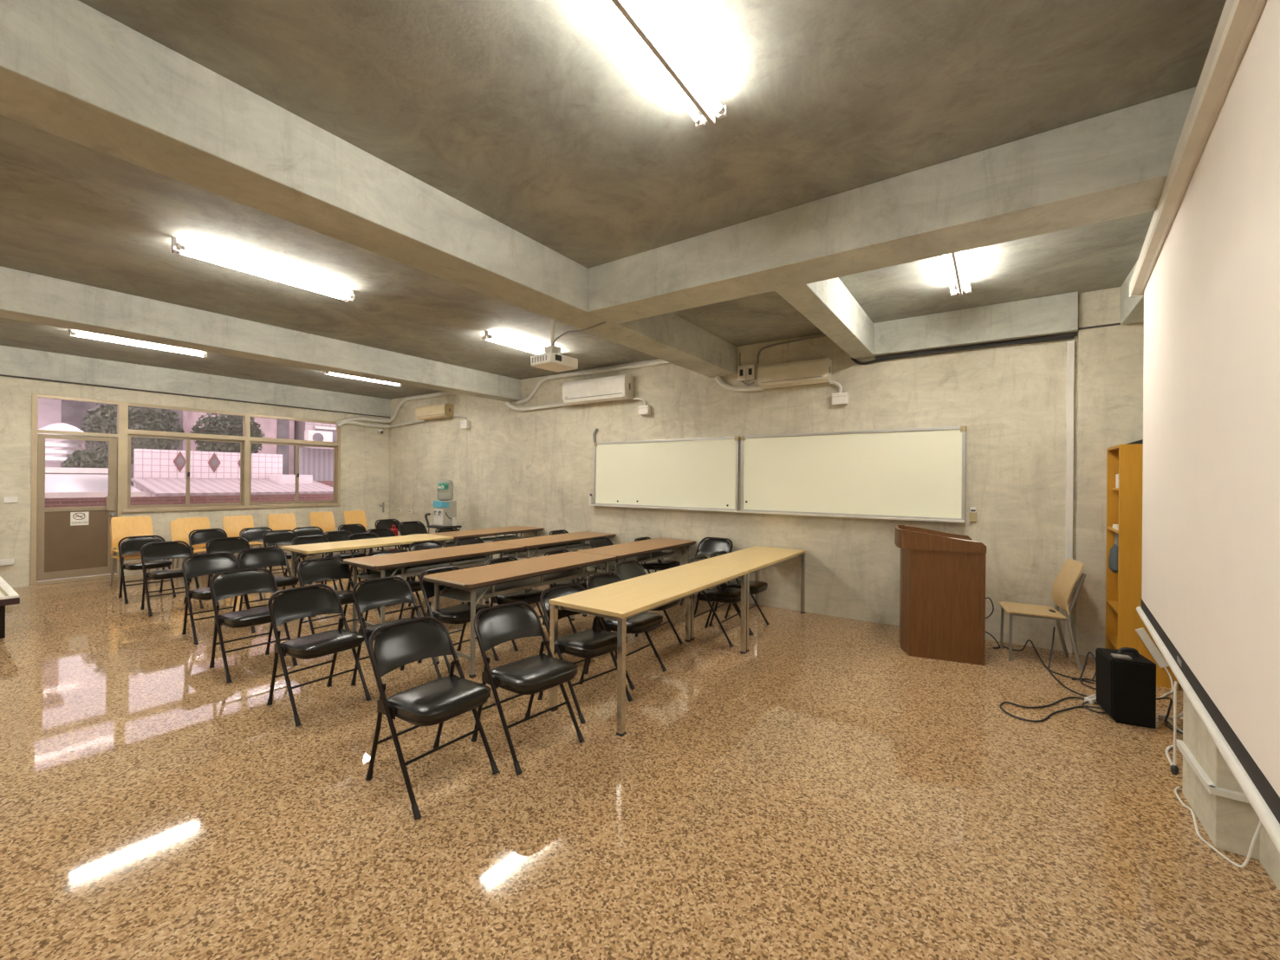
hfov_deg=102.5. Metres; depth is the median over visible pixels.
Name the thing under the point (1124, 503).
bookcase
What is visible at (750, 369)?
switch box
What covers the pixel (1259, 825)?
cable
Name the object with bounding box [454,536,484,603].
folding chair
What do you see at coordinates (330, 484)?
brick block
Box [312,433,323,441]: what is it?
fan grille
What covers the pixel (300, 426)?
building
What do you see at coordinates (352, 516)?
chair
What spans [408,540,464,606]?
folding chair
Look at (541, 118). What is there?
ceiling
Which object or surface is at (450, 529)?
folding chair
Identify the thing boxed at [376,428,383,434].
security camera
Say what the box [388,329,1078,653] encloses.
wall
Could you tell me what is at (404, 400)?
conduit
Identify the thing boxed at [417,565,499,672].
folding chair
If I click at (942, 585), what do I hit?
lectern
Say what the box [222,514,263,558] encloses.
chair
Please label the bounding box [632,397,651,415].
box
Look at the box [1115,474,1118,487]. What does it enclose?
carton
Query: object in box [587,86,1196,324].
beam
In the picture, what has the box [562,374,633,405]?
air conditioner
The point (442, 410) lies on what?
air conditioner
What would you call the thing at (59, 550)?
door
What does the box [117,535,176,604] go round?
folding chair
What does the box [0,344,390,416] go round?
beam
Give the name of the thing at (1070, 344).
cable trunking
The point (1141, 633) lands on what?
power strip
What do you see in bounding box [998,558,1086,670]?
chair
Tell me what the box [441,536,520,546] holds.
shelf
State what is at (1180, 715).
cable
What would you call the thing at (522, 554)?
shelf
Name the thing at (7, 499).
switch plate
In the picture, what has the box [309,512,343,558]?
chair
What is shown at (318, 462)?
wall
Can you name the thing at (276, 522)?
chair
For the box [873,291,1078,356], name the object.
beam
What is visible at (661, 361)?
conduit
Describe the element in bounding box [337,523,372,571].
folding chair
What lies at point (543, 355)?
vent
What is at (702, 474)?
whiteboard
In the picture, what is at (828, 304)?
beam
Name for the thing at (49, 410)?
apartment building
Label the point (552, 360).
projector
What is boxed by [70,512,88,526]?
notice
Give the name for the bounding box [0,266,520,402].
beam
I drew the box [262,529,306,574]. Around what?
folding chair
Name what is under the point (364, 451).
wall
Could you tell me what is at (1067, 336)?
cable
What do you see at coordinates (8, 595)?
table
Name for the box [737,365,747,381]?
switch box
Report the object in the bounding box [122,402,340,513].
window
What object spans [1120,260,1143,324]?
beam
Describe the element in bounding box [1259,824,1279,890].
wall
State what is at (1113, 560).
hanging bag
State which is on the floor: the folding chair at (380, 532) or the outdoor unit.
the folding chair at (380, 532)
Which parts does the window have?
sash, sash, sash, sash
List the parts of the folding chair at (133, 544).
leg, leg, backrest, frame, seat, leg, leg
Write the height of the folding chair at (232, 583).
0.777 m
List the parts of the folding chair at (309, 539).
backrest, frame, leg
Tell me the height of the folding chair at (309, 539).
0.777 m
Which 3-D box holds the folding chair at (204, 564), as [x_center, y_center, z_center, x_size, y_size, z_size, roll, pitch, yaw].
[-4.168,1.137,5.064,0.553,0.777,0.478,0,0,35]
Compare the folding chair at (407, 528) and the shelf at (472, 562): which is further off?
the folding chair at (407, 528)
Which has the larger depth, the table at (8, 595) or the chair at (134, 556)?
the chair at (134, 556)
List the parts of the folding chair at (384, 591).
leg, leg, backrest, frame, seat, leg, leg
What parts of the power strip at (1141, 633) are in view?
cord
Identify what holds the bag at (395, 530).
hanging from the folding chair at (407, 528)
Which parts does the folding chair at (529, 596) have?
backrest, leg, frame, seat, leg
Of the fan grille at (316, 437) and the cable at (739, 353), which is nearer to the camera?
the cable at (739, 353)
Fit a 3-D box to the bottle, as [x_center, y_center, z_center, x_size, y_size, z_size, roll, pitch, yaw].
[-3.531,0.180,9.306,0.270,0.390,0.276,0,0,35]
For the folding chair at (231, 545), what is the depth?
6.56 m
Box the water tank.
[37,422,85,463]
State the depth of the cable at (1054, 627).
4.29 m
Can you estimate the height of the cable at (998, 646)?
0.166 m
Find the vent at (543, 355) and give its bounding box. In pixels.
[532,355,546,363]
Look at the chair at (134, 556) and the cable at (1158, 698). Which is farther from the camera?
the chair at (134, 556)
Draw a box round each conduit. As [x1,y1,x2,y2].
[0,558,14,565]
[335,391,458,425]
[337,419,426,428]
[505,401,572,411]
[516,359,669,404]
[714,376,765,392]
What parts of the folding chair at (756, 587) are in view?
leg, backrest, frame, leg, leg, seat, leg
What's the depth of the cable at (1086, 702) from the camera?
3.49 m
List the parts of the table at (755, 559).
leg, leg, leg, leg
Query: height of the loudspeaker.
0.466 m
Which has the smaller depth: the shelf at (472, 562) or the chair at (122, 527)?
the shelf at (472, 562)
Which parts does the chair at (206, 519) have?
leg, backrest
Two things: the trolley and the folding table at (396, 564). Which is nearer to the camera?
the folding table at (396, 564)
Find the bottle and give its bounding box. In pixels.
[437,479,453,500]
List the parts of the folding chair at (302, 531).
frame, backrest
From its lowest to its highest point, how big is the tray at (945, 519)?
0.020 m
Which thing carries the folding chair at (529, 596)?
on the floor
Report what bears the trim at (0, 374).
attached to the wall at (364, 451)
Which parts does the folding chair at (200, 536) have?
frame, backrest, seat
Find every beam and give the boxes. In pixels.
[0,0,736,377]
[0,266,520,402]
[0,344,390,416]
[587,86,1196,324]
[774,277,875,358]
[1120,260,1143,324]
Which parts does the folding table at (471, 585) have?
leg, leg rail, leg rail, leg, leg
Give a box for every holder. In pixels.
[588,493,592,504]
[969,506,976,521]
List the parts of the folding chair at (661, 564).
frame, seat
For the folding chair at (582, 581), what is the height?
0.777 m
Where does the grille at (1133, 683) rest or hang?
attached to the loudspeaker
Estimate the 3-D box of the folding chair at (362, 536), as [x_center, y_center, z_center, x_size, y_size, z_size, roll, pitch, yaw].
[-3.721,1.143,7.109,0.553,0.777,0.478,0,0,35]
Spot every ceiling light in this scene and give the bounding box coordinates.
[68,328,207,357]
[171,236,355,302]
[322,371,402,386]
[481,330,544,354]
[594,0,727,129]
[942,250,971,295]
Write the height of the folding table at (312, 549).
0.744 m
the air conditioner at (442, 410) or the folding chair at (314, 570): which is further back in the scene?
the air conditioner at (442, 410)
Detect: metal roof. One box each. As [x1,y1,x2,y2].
[45,467,146,498]
[130,478,333,496]
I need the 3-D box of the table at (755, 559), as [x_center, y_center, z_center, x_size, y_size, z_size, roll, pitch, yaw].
[1.215,1.193,5.541,0.620,0.744,1.725,0,0,35]
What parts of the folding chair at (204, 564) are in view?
leg, leg, seat, frame, backrest, leg, leg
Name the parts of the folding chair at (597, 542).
frame, backrest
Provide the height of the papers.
0.034 m
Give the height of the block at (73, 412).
8.050 m
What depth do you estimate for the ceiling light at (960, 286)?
4.07 m
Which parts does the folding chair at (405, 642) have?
leg, leg, backrest, frame, seat, leg, leg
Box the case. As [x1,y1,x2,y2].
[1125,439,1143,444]
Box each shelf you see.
[357,557,495,579]
[438,569,597,602]
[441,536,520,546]
[502,543,590,558]
[587,551,682,569]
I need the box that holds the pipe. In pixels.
[1176,739,1250,804]
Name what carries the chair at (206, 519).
on the floor
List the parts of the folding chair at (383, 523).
backrest, frame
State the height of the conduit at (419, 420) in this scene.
0.198 m
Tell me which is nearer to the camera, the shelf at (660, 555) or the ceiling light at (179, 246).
the ceiling light at (179, 246)
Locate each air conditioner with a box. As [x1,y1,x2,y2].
[415,403,453,420]
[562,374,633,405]
[757,357,831,389]
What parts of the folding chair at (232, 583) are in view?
leg, leg, backrest, frame, seat, leg, leg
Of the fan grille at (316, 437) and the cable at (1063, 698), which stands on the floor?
the cable at (1063, 698)
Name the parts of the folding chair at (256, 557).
leg, backrest, frame, seat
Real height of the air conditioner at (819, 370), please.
0.274 m
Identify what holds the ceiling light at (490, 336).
attached to the ceiling
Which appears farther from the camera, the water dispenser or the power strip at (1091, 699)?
the water dispenser
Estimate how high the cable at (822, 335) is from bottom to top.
0.247 m
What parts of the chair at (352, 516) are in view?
backrest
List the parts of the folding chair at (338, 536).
backrest, frame, seat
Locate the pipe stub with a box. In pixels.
[379,502,384,512]
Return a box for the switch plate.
[3,496,17,502]
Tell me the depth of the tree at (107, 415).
13.16 m
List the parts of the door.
kick panel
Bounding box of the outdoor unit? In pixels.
[304,430,332,445]
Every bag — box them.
[389,525,397,536]
[1108,532,1118,572]
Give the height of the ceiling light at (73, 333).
0.098 m
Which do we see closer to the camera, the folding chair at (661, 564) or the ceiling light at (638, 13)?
the ceiling light at (638, 13)
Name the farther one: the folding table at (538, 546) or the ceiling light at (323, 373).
the ceiling light at (323, 373)
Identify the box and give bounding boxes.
[453,415,470,428]
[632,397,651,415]
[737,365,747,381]
[746,363,755,380]
[830,381,849,405]
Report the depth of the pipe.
2.24 m
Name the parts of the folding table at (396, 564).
leg, leg rail, leg rail, leg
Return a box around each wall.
[0,376,389,588]
[45,493,332,508]
[133,448,282,496]
[298,443,333,480]
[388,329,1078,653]
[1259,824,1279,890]
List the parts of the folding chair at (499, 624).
leg, leg, backrest, frame, seat, leg, leg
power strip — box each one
[1084,694,1097,704]
[1135,627,1173,697]
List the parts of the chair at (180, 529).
leg, backrest, seat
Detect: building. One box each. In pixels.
[37,397,61,467]
[182,410,294,474]
[293,421,336,474]
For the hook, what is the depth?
7.95 m
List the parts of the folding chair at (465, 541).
backrest, frame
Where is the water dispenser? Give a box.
[433,479,456,526]
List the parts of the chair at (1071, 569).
leg, leg, seat, rail, leg, backrest, leg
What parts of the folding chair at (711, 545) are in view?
frame, backrest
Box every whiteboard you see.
[588,435,739,512]
[735,425,966,523]
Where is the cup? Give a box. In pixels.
[451,517,456,526]
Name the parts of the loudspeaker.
control panel, handle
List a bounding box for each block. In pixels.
[60,400,182,486]
[269,474,312,483]
[315,480,333,487]
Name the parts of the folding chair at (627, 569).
frame, backrest, seat, leg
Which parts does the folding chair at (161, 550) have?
leg, leg, seat, backrest, frame, leg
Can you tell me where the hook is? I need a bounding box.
[592,428,597,442]
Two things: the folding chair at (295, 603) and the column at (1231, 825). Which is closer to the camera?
the column at (1231, 825)
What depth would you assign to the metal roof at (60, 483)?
10.49 m
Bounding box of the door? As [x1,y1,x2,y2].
[30,393,123,586]
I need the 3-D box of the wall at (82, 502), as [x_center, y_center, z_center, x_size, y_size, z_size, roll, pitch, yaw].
[-8.891,1.149,10.131,0.150,1.660,12.500,0,0,35]
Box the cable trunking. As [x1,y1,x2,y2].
[1065,340,1074,653]
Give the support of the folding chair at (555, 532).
on the floor
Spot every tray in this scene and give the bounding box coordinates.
[426,525,461,528]
[588,504,737,512]
[735,510,965,523]
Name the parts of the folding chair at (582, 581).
backrest, frame, leg, seat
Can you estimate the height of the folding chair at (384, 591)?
0.777 m
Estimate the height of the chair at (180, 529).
0.883 m
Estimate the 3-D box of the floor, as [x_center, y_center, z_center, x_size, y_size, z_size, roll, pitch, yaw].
[-3.438,1.582,3.571,12.700,0.120,10.657,0,0,35]
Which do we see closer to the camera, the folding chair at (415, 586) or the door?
the folding chair at (415, 586)
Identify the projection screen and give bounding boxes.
[1129,0,1279,853]
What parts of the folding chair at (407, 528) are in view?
backrest, frame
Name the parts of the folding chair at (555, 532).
frame, backrest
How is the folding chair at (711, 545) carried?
on the floor
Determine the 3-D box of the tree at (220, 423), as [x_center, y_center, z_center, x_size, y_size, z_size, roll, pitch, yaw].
[-12.322,1.139,15.388,1.772,6.639,1.821,0,0,35]
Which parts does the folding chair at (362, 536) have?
backrest, frame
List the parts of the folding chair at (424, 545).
frame, backrest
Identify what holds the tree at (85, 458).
on the ground
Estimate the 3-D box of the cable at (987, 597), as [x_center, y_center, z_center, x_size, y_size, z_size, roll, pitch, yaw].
[3.284,1.216,4.841,0.024,0.222,0.093,1,0,-41]
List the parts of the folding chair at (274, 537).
backrest, frame, seat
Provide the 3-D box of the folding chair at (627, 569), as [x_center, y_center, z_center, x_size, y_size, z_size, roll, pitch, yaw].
[0.068,1.175,4.816,0.553,0.777,0.478,0,0,32]
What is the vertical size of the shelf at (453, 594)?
0.008 m
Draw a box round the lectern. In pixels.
[894,525,986,665]
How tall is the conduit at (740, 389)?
0.257 m
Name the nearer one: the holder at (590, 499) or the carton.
the carton
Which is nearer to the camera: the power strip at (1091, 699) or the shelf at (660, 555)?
the power strip at (1091, 699)
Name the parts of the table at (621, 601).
leg, leg, leg, leg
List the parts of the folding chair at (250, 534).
backrest, frame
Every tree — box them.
[61,448,108,467]
[79,402,184,464]
[189,413,265,453]
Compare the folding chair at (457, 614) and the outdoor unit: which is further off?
the outdoor unit
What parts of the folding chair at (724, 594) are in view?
leg, backrest, frame, leg, leg, seat, leg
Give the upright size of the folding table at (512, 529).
0.744 m
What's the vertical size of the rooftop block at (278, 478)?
0.720 m
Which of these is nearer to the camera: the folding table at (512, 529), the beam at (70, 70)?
the beam at (70, 70)
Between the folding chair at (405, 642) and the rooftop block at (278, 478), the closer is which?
the folding chair at (405, 642)
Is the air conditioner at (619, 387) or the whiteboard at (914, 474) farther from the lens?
the air conditioner at (619, 387)
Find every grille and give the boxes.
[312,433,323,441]
[1111,660,1156,727]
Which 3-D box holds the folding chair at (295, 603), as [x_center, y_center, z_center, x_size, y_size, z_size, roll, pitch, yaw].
[-2.215,1.153,3.529,0.553,0.777,0.478,0,0,33]
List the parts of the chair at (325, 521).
backrest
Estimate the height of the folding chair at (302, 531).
0.777 m
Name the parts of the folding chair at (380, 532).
backrest, frame, seat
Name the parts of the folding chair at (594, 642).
backrest, leg, frame, leg, seat, leg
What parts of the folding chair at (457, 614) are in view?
backrest, leg, frame, seat, leg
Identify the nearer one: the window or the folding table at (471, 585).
the folding table at (471, 585)
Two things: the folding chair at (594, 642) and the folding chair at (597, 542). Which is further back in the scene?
the folding chair at (597, 542)
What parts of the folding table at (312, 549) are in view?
leg, leg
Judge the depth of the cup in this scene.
9.25 m
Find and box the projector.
[530,318,578,372]
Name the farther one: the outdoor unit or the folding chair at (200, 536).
the outdoor unit
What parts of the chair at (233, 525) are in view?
backrest, seat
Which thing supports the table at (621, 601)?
on the floor
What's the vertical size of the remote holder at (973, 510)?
0.150 m
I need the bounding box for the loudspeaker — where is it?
[1095,647,1156,728]
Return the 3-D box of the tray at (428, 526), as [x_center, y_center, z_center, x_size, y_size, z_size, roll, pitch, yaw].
[-3.549,0.844,9.306,0.480,0.035,0.400,0,0,35]
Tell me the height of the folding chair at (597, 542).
0.777 m
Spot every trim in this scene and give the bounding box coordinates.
[0,374,390,417]
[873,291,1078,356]
[875,322,1120,359]
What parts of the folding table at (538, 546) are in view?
leg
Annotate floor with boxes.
[0,548,1279,959]
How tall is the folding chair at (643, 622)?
0.777 m
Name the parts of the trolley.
handle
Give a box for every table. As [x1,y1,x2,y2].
[0,576,19,638]
[280,533,454,617]
[343,542,525,632]
[422,552,616,678]
[429,526,543,557]
[493,531,616,589]
[548,564,747,736]
[576,538,696,617]
[688,545,805,651]
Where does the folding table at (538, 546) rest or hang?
on the floor
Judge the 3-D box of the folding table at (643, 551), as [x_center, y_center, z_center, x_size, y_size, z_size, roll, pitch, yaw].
[0.014,1.183,6.355,0.615,0.744,1.775,0,0,35]
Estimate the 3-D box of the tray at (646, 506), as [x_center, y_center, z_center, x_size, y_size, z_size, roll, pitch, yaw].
[0.230,0.393,7.238,2.430,0.020,0.078,0,0,35]
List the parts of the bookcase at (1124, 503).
panel, shelf, shelf, panel, shelf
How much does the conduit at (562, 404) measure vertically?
0.208 m
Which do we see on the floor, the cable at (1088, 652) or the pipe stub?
the cable at (1088, 652)
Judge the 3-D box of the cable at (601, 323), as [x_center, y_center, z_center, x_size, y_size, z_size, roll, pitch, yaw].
[-0.586,-1.375,4.779,0.041,0.098,0.858,1,0,-41]
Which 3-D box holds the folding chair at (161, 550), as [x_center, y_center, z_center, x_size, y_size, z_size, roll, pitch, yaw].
[-5.473,1.127,5.989,0.553,0.777,0.478,0,0,35]
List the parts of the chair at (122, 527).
leg, backrest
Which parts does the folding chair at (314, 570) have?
leg, leg, backrest, frame, leg, seat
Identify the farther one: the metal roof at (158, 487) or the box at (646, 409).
the metal roof at (158, 487)
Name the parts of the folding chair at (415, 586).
leg, backrest, frame, leg, seat, leg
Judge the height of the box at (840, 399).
0.281 m
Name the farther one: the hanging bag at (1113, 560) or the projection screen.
the hanging bag at (1113, 560)
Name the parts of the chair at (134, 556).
leg, backrest, leg, seat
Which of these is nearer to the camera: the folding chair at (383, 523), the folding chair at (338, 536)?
the folding chair at (338, 536)
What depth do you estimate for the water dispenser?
9.21 m
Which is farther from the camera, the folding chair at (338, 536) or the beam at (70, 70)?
the folding chair at (338, 536)
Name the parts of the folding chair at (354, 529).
frame, backrest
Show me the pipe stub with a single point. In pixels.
(383, 503)
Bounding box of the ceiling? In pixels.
[0,0,1226,399]
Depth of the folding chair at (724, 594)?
4.98 m
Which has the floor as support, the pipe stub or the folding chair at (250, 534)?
the folding chair at (250, 534)
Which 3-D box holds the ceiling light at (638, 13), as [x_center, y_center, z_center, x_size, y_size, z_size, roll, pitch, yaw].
[-0.025,-1.690,1.844,0.152,0.098,1.280,0,0,35]
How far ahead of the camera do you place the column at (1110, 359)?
4.59 m
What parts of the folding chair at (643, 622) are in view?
leg, frame, backrest, leg, seat, leg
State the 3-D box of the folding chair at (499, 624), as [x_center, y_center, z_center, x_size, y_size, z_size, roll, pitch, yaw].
[-0.674,1.167,3.031,0.553,0.777,0.478,0,0,41]
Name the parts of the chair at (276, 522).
backrest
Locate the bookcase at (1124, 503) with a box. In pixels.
[1105,443,1178,689]
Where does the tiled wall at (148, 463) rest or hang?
on the ground
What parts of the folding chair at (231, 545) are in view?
leg, frame, backrest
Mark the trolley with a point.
(428, 526)
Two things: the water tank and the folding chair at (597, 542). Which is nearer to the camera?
the folding chair at (597, 542)
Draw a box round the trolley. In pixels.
[424,513,461,547]
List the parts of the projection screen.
knob, pull rod, maker plate, casing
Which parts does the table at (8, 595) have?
leg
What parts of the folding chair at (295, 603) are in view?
leg, leg, backrest, frame, seat, leg, leg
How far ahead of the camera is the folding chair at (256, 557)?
5.60 m
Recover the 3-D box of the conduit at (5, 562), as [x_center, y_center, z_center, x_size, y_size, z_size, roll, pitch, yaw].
[-8.720,1.113,6.776,0.060,0.080,0.585,0,0,35]
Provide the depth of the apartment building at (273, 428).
17.95 m
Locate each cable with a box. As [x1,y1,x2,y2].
[552,321,606,345]
[739,352,754,384]
[756,334,826,363]
[851,334,1073,364]
[985,597,994,618]
[985,631,1094,684]
[999,696,1104,721]
[1047,627,1088,696]
[1072,651,1096,689]
[1081,701,1107,714]
[1156,697,1182,734]
[1158,711,1182,774]
[1174,786,1261,868]
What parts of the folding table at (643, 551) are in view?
leg, leg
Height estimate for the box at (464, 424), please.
0.271 m
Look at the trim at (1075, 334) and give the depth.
5.00 m
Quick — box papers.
[1112,524,1118,530]
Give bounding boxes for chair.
[110,515,159,584]
[110,524,158,590]
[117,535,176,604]
[140,540,203,617]
[169,519,216,583]
[175,517,210,568]
[181,552,255,644]
[188,528,234,587]
[205,536,263,604]
[209,567,297,683]
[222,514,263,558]
[237,546,303,628]
[239,526,285,575]
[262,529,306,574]
[266,584,371,727]
[267,513,303,560]
[292,526,329,565]
[292,535,344,590]
[296,557,366,637]
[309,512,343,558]
[321,530,366,590]
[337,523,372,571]
[343,510,376,552]
[346,532,384,590]
[350,576,441,691]
[364,527,410,580]
[364,550,425,625]
[365,616,499,820]
[374,519,409,552]
[398,520,428,549]
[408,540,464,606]
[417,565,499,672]
[435,526,459,532]
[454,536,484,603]
[471,601,584,775]
[484,556,549,651]
[537,584,632,723]
[541,549,600,633]
[549,529,591,580]
[584,571,666,689]
[590,536,615,575]
[614,559,682,657]
[634,536,680,573]
[679,537,732,611]
[688,555,752,647]
[708,551,769,634]
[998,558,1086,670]
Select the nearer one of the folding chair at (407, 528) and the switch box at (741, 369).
the switch box at (741, 369)
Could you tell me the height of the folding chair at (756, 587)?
0.777 m
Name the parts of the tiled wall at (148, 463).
diamond frame, diamond frame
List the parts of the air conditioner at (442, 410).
panel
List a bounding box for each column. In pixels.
[1075,286,1143,656]
[1182,690,1259,860]
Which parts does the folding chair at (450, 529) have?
backrest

